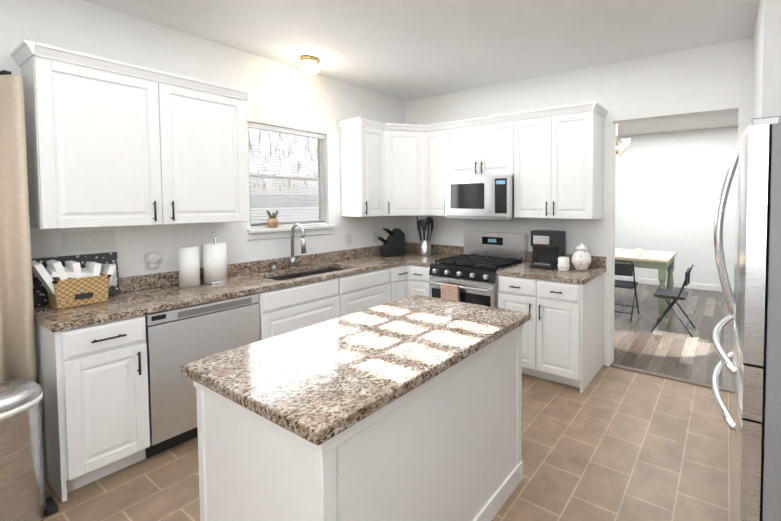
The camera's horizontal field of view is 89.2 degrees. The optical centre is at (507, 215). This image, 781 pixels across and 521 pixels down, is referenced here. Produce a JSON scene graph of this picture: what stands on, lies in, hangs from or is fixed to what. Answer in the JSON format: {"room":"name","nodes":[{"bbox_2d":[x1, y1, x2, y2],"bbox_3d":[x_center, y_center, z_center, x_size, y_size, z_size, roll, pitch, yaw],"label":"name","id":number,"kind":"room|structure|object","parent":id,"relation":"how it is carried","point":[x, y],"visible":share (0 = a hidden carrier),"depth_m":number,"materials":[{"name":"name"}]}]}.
{"room":"kitchen","nodes":[
{"label":"kitchen","id":0,"kind":"room"},
{"bbox_2d":[0,0,405,280],"bbox_3d":[-2.589,0.037,2.615,0.120,2.770,5.240,1,2,30],"label":"wall","id":1,"kind":"structure","parent":0,"point":[283,95],"depth_m":2.95,"materials":[{"name":"paint"}]},
{"bbox_2d":[0,70,36,382],"bbox_3d":[-3.047,0.336,1.387,0.329,2.200,1.598,1,2,30],"label":"curtain","id":2,"kind":"object","parent":1,"relation":"attached to","point":[17,347],"visible":0.77,"depth_m":1.97,"materials":[{"name":"beige fabric"}]},
{"bbox_2d":[62,231,114,252],"bbox_3d":[-2.647,0.159,2.388,0.013,0.120,0.225,1,2,30],"label":"outlet","id":3,"kind":"object","parent":1,"relation":"attached to","point":[85,241],"depth_m":2.38,"materials":[{"name":"white plastic"}]},
{"bbox_2d":[17,51,248,228],"bbox_3d":[-2.378,-0.402,2.518,0.322,0.915,1.005,1,2,30],"label":"upper cabinet","id":4,"kind":"object","parent":1,"relation":"attached to","point":[107,149],"depth_m":2.30,"materials":[{"name":"white wood"}]},
{"bbox_2d":[145,252,160,268],"bbox_3d":[-2.479,0.312,2.642,0.052,0.118,0.085,1,2,30],"label":"outlet","id":5,"kind":"object","parent":1,"relation":"attached to","point":[152,259],"depth_m":2.63,"materials":[{"name":"white plastic"}]},
{"bbox_2d":[33,245,381,306],"bbox_3d":[-2.025,0.427,3.459,0.019,0.100,2.994,1,2,30],"label":"backsplash","id":6,"kind":"structure","parent":1,"relation":"attached to","point":[164,279],"depth_m":3.15,"materials":[{"name":"brown stone"}]},
{"bbox_2d":[247,128,334,239],"bbox_3d":[-2.021,-0.311,3.516,0.168,1.000,0.790,1,2,30],"label":"window","id":7,"kind":"structure","parent":1,"relation":"in","point":[262,233],"depth_m":3.52,"materials":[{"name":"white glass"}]},
{"bbox_2d":[266,210,277,227],"bbox_3d":[-2.079,0.027,3.344,0.084,0.158,0.101,1,2,30],"label":"potted plant","id":8,"kind":"object","parent":7,"relation":"on","point":[272,220],"visible":0.98,"depth_m":3.32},
{"bbox_2d":[248,122,325,227],"bbox_3d":[-2.037,-0.355,3.524,0.032,0.903,0.718,1,2,30],"label":"window blinds","id":9,"kind":"object","parent":7,"relation":"attached to","point":[261,127],"visible":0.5,"depth_m":3.49,"materials":[{"name":"white plastic"}]},
{"bbox_2d":[346,234,351,244],"bbox_3d":[-1.697,0.253,4.037,0.007,0.115,0.072,1,2,30],"label":"outlet","id":10,"kind":"object","parent":1,"relation":"attached to","point":[349,236],"depth_m":4.04,"materials":[{"name":"white plastic"}]},
{"bbox_2d":[338,117,381,216],"bbox_3d":[-1.504,-0.488,3.989,0.356,0.980,0.347,1,2,30],"label":"upper cabinet","id":11,"kind":"object","parent":1,"relation":"attached to","point":[360,146],"depth_m":3.86,"materials":[{"name":"white wood"}]},
{"bbox_2d":[373,232,377,241],"bbox_3d":[-1.521,0.242,4.339,0.007,0.115,0.072,1,2,30],"label":"outlet","id":12,"kind":"object","parent":1,"relation":"attached to","point":[375,234],"depth_m":4.34,"materials":[{"name":"white plastic"}]},
{"bbox_2d":[42,283,733,520],"bbox_3d":[0.420,1.444,3.152,8.040,0.080,9.100,1,2,30],"label":"floor","id":13,"kind":"structure","parent":0,"point":[608,443],"depth_m":2.32,"materials":[{"name":"tile"}]},
{"bbox_2d":[0,380,57,520],"bbox_3d":[-2.351,1.120,1.709,0.352,0.670,0.376,1,2,30],"label":"trash can","id":14,"kind":"object","parent":13,"relation":"on","point":[22,487],"visible":1,"depth_m":1.71,"materials":[{"name":"stainless steel"},{"name":"black plastic"}]},
{"bbox_2d":[34,311,152,501],"bbox_3d":[-2.422,1.000,2.188,0.627,0.875,0.339,1,2,30],"label":"base cabinet","id":15,"kind":"object","parent":13,"relation":"on","point":[92,370],"depth_m":2.01,"materials":[{"name":"wood"}]},
{"bbox_2d":[34,251,436,334],"bbox_3d":[-1.760,0.502,3.307,0.632,0.039,2.994,1,2,30],"label":"countertop","id":16,"kind":"structure","parent":15,"relation":"on","point":[154,299],"depth_m":2.52,"materials":[{"name":"brown stone"}]},
{"bbox_2d":[32,259,115,309],"bbox_3d":[-2.551,0.387,2.224,0.217,0.268,0.317,1,2,30],"label":"basket","id":17,"kind":"object","parent":16,"relation":"on","point":[71,284],"visible":1,"depth_m":2.17,"materials":[{"name":"brown wicker"}]},
{"bbox_2d":[32,252,119,305],"bbox_3d":[-2.654,0.379,2.335,0.046,0.275,0.350,1,2,30],"label":"tray","id":18,"kind":"object","parent":16,"relation":"on","point":[41,294],"visible":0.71,"depth_m":2.34,"materials":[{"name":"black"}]},
{"bbox_2d":[178,246,199,287],"bbox_3d":[-2.286,0.363,2.711,0.116,0.280,0.116,1,2,30],"label":"paper towel","id":19,"kind":"object","parent":16,"relation":"on","point":[189,265],"visible":1,"depth_m":2.67,"materials":[{"name":"white paper"}]},
{"bbox_2d":[203,232,227,283],"bbox_3d":[-2.200,0.308,2.839,0.150,0.380,0.150,1,2,30],"label":"paper towel","id":20,"kind":"object","parent":16,"relation":"on","point":[215,262],"visible":1,"depth_m":2.79,"materials":[{"name":"white paper"}]},
{"bbox_2d":[269,259,276,270],"bbox_3d":[-2.025,0.433,3.286,0.072,0.100,0.034,1,2,30],"label":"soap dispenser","id":21,"kind":"object","parent":16,"relation":"on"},
{"bbox_2d":[289,223,305,266],"bbox_3d":[-1.876,0.272,3.425,0.217,0.413,0.117,1,2,30],"label":"faucet","id":22,"kind":"object","parent":16,"relation":"on","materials":[{"name":"silver metal"}]},
{"bbox_2d":[258,267,360,314],"bbox_3d":[-1.740,0.621,3.324,0.424,0.224,0.744,1,2,30],"label":"sink","id":23,"kind":"object","parent":16,"relation":"in","point":[309,294],"depth_m":3.06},
{"bbox_2d":[378,228,404,256],"bbox_3d":[-1.314,0.288,4.228,0.132,0.322,0.294,2,3,42],"label":"knife block","id":24,"kind":"object","parent":16,"relation":"on","point":[393,245],"visible":1,"depth_m":4.21,"materials":[{"name":"black wood"}]},
{"bbox_2d":[417,216,432,255],"bbox_3d":[-0.944,0.224,4.305,0.190,0.445,0.190,1,2,30],"label":"utensil crock","id":25,"kind":"object","parent":16,"relation":"on","point":[424,247],"visible":1,"depth_m":4.25,"materials":[{"name":"silver metal"}]},
{"bbox_2d":[145,293,259,457],"bbox_3d":[-2.147,0.988,2.571,0.553,0.870,0.592,1,2,30],"label":"dishwasher","id":26,"kind":"object","parent":13,"relation":"on","point":[176,338],"visible":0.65,"depth_m":2.31,"materials":[{"name":"silver metal"}]},
{"bbox_2d":[181,295,529,520],"bbox_3d":[-0.549,0.996,1.747,0.835,0.915,1.235,1,2,30],"label":"kitchen island","id":27,"kind":"object","parent":13,"relation":"on","point":[409,408],"visible":1,"depth_m":1.38,"materials":[{"name":"wood"}]},
{"bbox_2d":[325,267,396,320],"bbox_3d":[-1.476,0.942,3.818,0.627,0.875,0.319,1,2,30],"label":"base cabinet","id":28,"kind":"object","parent":13,"relation":"on","point":[379,287],"depth_m":3.52,"materials":[{"name":"wood"}]},
{"bbox_2d":[397,263,404,299],"bbox_3d":[-1.356,0.935,4.025,0.627,0.875,0.398,1,2,30],"label":"base cabinet","id":29,"kind":"object","parent":13,"relation":"on","point":[400,266],"depth_m":3.85,"materials":[{"name":"wood"}]},
{"bbox_2d":[405,255,456,266],"bbox_3d":[-0.750,0.474,4.087,0.332,0.039,0.632,1,2,30],"label":"countertop","id":30,"kind":"structure","parent":29,"relation":"on","point":[426,262],"depth_m":3.91,"materials":[{"name":"brown stone"}]},
{"bbox_2d":[429,231,526,307],"bbox_3d":[-0.305,0.783,3.772,0.752,1.195,0.704,1,2,30],"label":"stove","id":31,"kind":"object","parent":13,"relation":"on","point":[469,275],"visible":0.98,"depth_m":3.64,"materials":[{"name":"silver metal"}]},
{"bbox_2d":[441,283,459,301],"bbox_3d":[-0.539,0.793,3.520,0.200,0.314,0.032,1,2,30],"label":"towel","id":32,"kind":"object","parent":31,"relation":"hanging from","point":[448,291],"depth_m":3.50,"materials":[{"name":"fabric"}]},
{"bbox_2d":[498,275,603,392],"bbox_3d":[0.395,0.955,3.442,0.788,0.875,0.627,1,2,30],"label":"base cabinet","id":33,"kind":"object","parent":13,"relation":"on","point":[563,336],"depth_m":3.14,"materials":[{"name":"wood"}]},
{"bbox_2d":[497,259,604,282],"bbox_3d":[0.403,0.498,3.419,0.802,0.039,0.632,1,2,30],"label":"countertop","id":34,"kind":"structure","parent":33,"relation":"on","point":[574,276],"depth_m":3.24,"materials":[{"name":"brown stone"}]},
{"bbox_2d":[530,230,564,269],"bbox_3d":[0.348,0.301,3.532,0.278,0.345,0.315,1,2,30],"label":"coffee maker","id":35,"kind":"object","parent":34,"relation":"on","point":[548,248],"visible":0.96,"depth_m":3.44,"materials":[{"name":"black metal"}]},
{"bbox_2d":[557,256,569,270],"bbox_3d":[0.493,0.420,3.351,0.110,0.120,0.110,1,2,30],"label":"canister","id":36,"kind":"object","parent":34,"relation":"on","point":[563,264],"visible":1,"depth_m":3.31,"materials":[{"name":"white ceramic"}]},
{"bbox_2d":[571,243,590,270],"bbox_3d":[0.653,0.360,3.366,0.176,0.240,0.176,1,2,30],"label":"ginger jar","id":37,"kind":"object","parent":34,"relation":"on","point":[581,258],"visible":1,"depth_m":3.31,"materials":[{"name":"ceramic"}]},
{"bbox_2d":[614,260,639,321],"bbox_3d":[1.505,0.951,5.047,0.412,0.778,0.458,1,2,30],"label":"folding chair","id":38,"kind":"object","parent":13,"relation":"on","point":[621,269],"visible":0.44,"depth_m":4.89,"materials":[{"name":"plastic"}]},
{"bbox_2d":[615,248,676,316],"bbox_3d":[1.504,0.874,5.701,1.800,0.876,0.950,1,2,30],"label":"dining table","id":39,"kind":"object","parent":13,"relation":"on","point":[662,262],"visible":0.38,"depth_m":5.09,"materials":[{"name":"green wood"}]},
{"bbox_2d":[651,264,695,336],"bbox_3d":[1.981,0.970,4.508,0.458,0.778,0.412,1,2,30],"label":"folding chair","id":40,"kind":"object","parent":13,"relation":"on","point":[676,295],"visible":1,"depth_m":4.40,"materials":[{"name":"plastic"}]},
{"bbox_2d":[711,116,780,520],"bbox_3d":[1.347,0.562,1.499,0.951,1.800,0.905,1,2,30],"label":"fridge","id":41,"kind":"object","parent":13,"relation":"on","point":[753,421],"visible":1,"depth_m":1.27,"materials":[{"name":"silver metal"}]},
{"bbox_2d":[83,0,758,136],"bbox_3d":[0.420,-1.415,3.050,8.040,0.100,9.100,1,2,30],"label":"ceiling","id":42,"kind":"structure","parent":0,"point":[405,50],"depth_m":2.81,"materials":[{"name":"paint"}]},
{"bbox_2d":[299,56,319,73],"bbox_3d":[-1.732,-1.310,3.308,0.160,0.128,0.160,1,2,30],"label":"ceiling light","id":43,"kind":"object","parent":42,"relation":"attached to","point":[309,65],"visible":1,"depth_m":3.26,"materials":[{"name":"white glass"}]},
{"bbox_2d":[616,123,630,155],"bbox_3d":[1.621,-1.185,5.667,0.505,0.547,0.485,1,2,30],"label":"chandelier","id":44,"kind":"object","parent":42,"relation":"hanging from","point":[624,144],"visible":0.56,"depth_m":5.61,"materials":[{"name":"gold metal"}]},
{"bbox_2d":[405,37,753,364],"bbox_3d":[0.373,-0.008,3.856,3.760,2.770,0.120,1,2,30],"label":"wall","id":45,"kind":"structure","parent":0,"point":[712,79],"depth_m":3.48,"materials":[{"name":"paint"}]},
{"bbox_2d":[382,122,425,215],"bbox_3d":[-1.161,-0.498,4.271,0.665,0.980,0.665,1,2,30],"label":"upper cabinet","id":46,"kind":"object","parent":45,"relation":"attached to","point":[403,150],"depth_m":4.08,"materials":[{"name":"white wood"}]},
{"bbox_2d":[426,120,465,215],"bbox_3d":[-0.684,-0.494,4.173,0.440,0.980,0.356,1,2,30],"label":"upper cabinet","id":47,"kind":"object","parent":45,"relation":"attached to","point":[440,143],"depth_m":4.04,"materials":[{"name":"white wood"}]},
{"bbox_2d":[454,119,513,176],"bbox_3d":[-0.198,-0.655,3.905,0.770,0.510,0.322,1,2,30],"label":"upper cabinet","id":48,"kind":"object","parent":45,"relation":"attached to","point":[488,149],"depth_m":3.74,"materials":[{"name":"white wood"}]},
{"bbox_2d":[445,175,526,219],"bbox_3d":[-0.231,-0.185,3.865,0.756,0.420,0.455,1,2,30],"label":"microwave","id":49,"kind":"object","parent":48,"relation":"attached to","point":[481,197],"visible":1,"depth_m":3.67,"materials":[{"name":"silver metal"}]},
{"bbox_2d":[405,243,604,266],"bbox_3d":[-0.184,0.404,4.110,2.513,0.100,0.019,1,2,30],"label":"backsplash","id":50,"kind":"structure","parent":45,"relation":"attached to","point":[596,261],"depth_m":4.36,"materials":[{"name":"brown stone"}]},
{"bbox_2d":[514,107,605,218],"bbox_3d":[0.445,-0.439,3.540,0.823,0.915,0.322,1,2,30],"label":"upper cabinet","id":51,"kind":"object","parent":45,"relation":"attached to","point":[559,160],"depth_m":3.36,"materials":[{"name":"white wood"}]},
{"bbox_2d":[605,355,731,392],"bbox_3d":[1.394,1.350,3.263,1.110,0.100,0.065,1,2,30],"label":"threshold","id":52,"kind":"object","parent":45,"relation":"attached to","point":[607,357],"depth_m":3.29,"materials":[{"name":"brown wood"}]},
{"bbox_2d":[615,126,737,286],"bbox_3d":[2.672,-0.120,6.983,8.040,2.770,0.120,1,2,30],"label":"wall","id":53,"kind":"structure","parent":0,"point":[668,188],"depth_m":6.71,"materials":[{"name":"paint"}]},
{"bbox_2d":[615,276,733,292],"bbox_3d":[2.638,1.217,6.973,7.800,0.100,0.015,1,2,30],"label":"baseboard","id":54,"kind":"structure","parent":53,"relation":"attached to","point":[679,285],"depth_m":6.73,"materials":[{"name":"white wood"}]},
{"bbox_2d":[752,0,780,118],"bbox_3d":[1.659,0.043,2.447,0.120,2.770,1.030,1,2,30],"label":"wall","id":55,"kind":"structure","parent":0,"point":[766,92],"depth_m":1.98,"materials":[{"name":"paint"}]}
]}

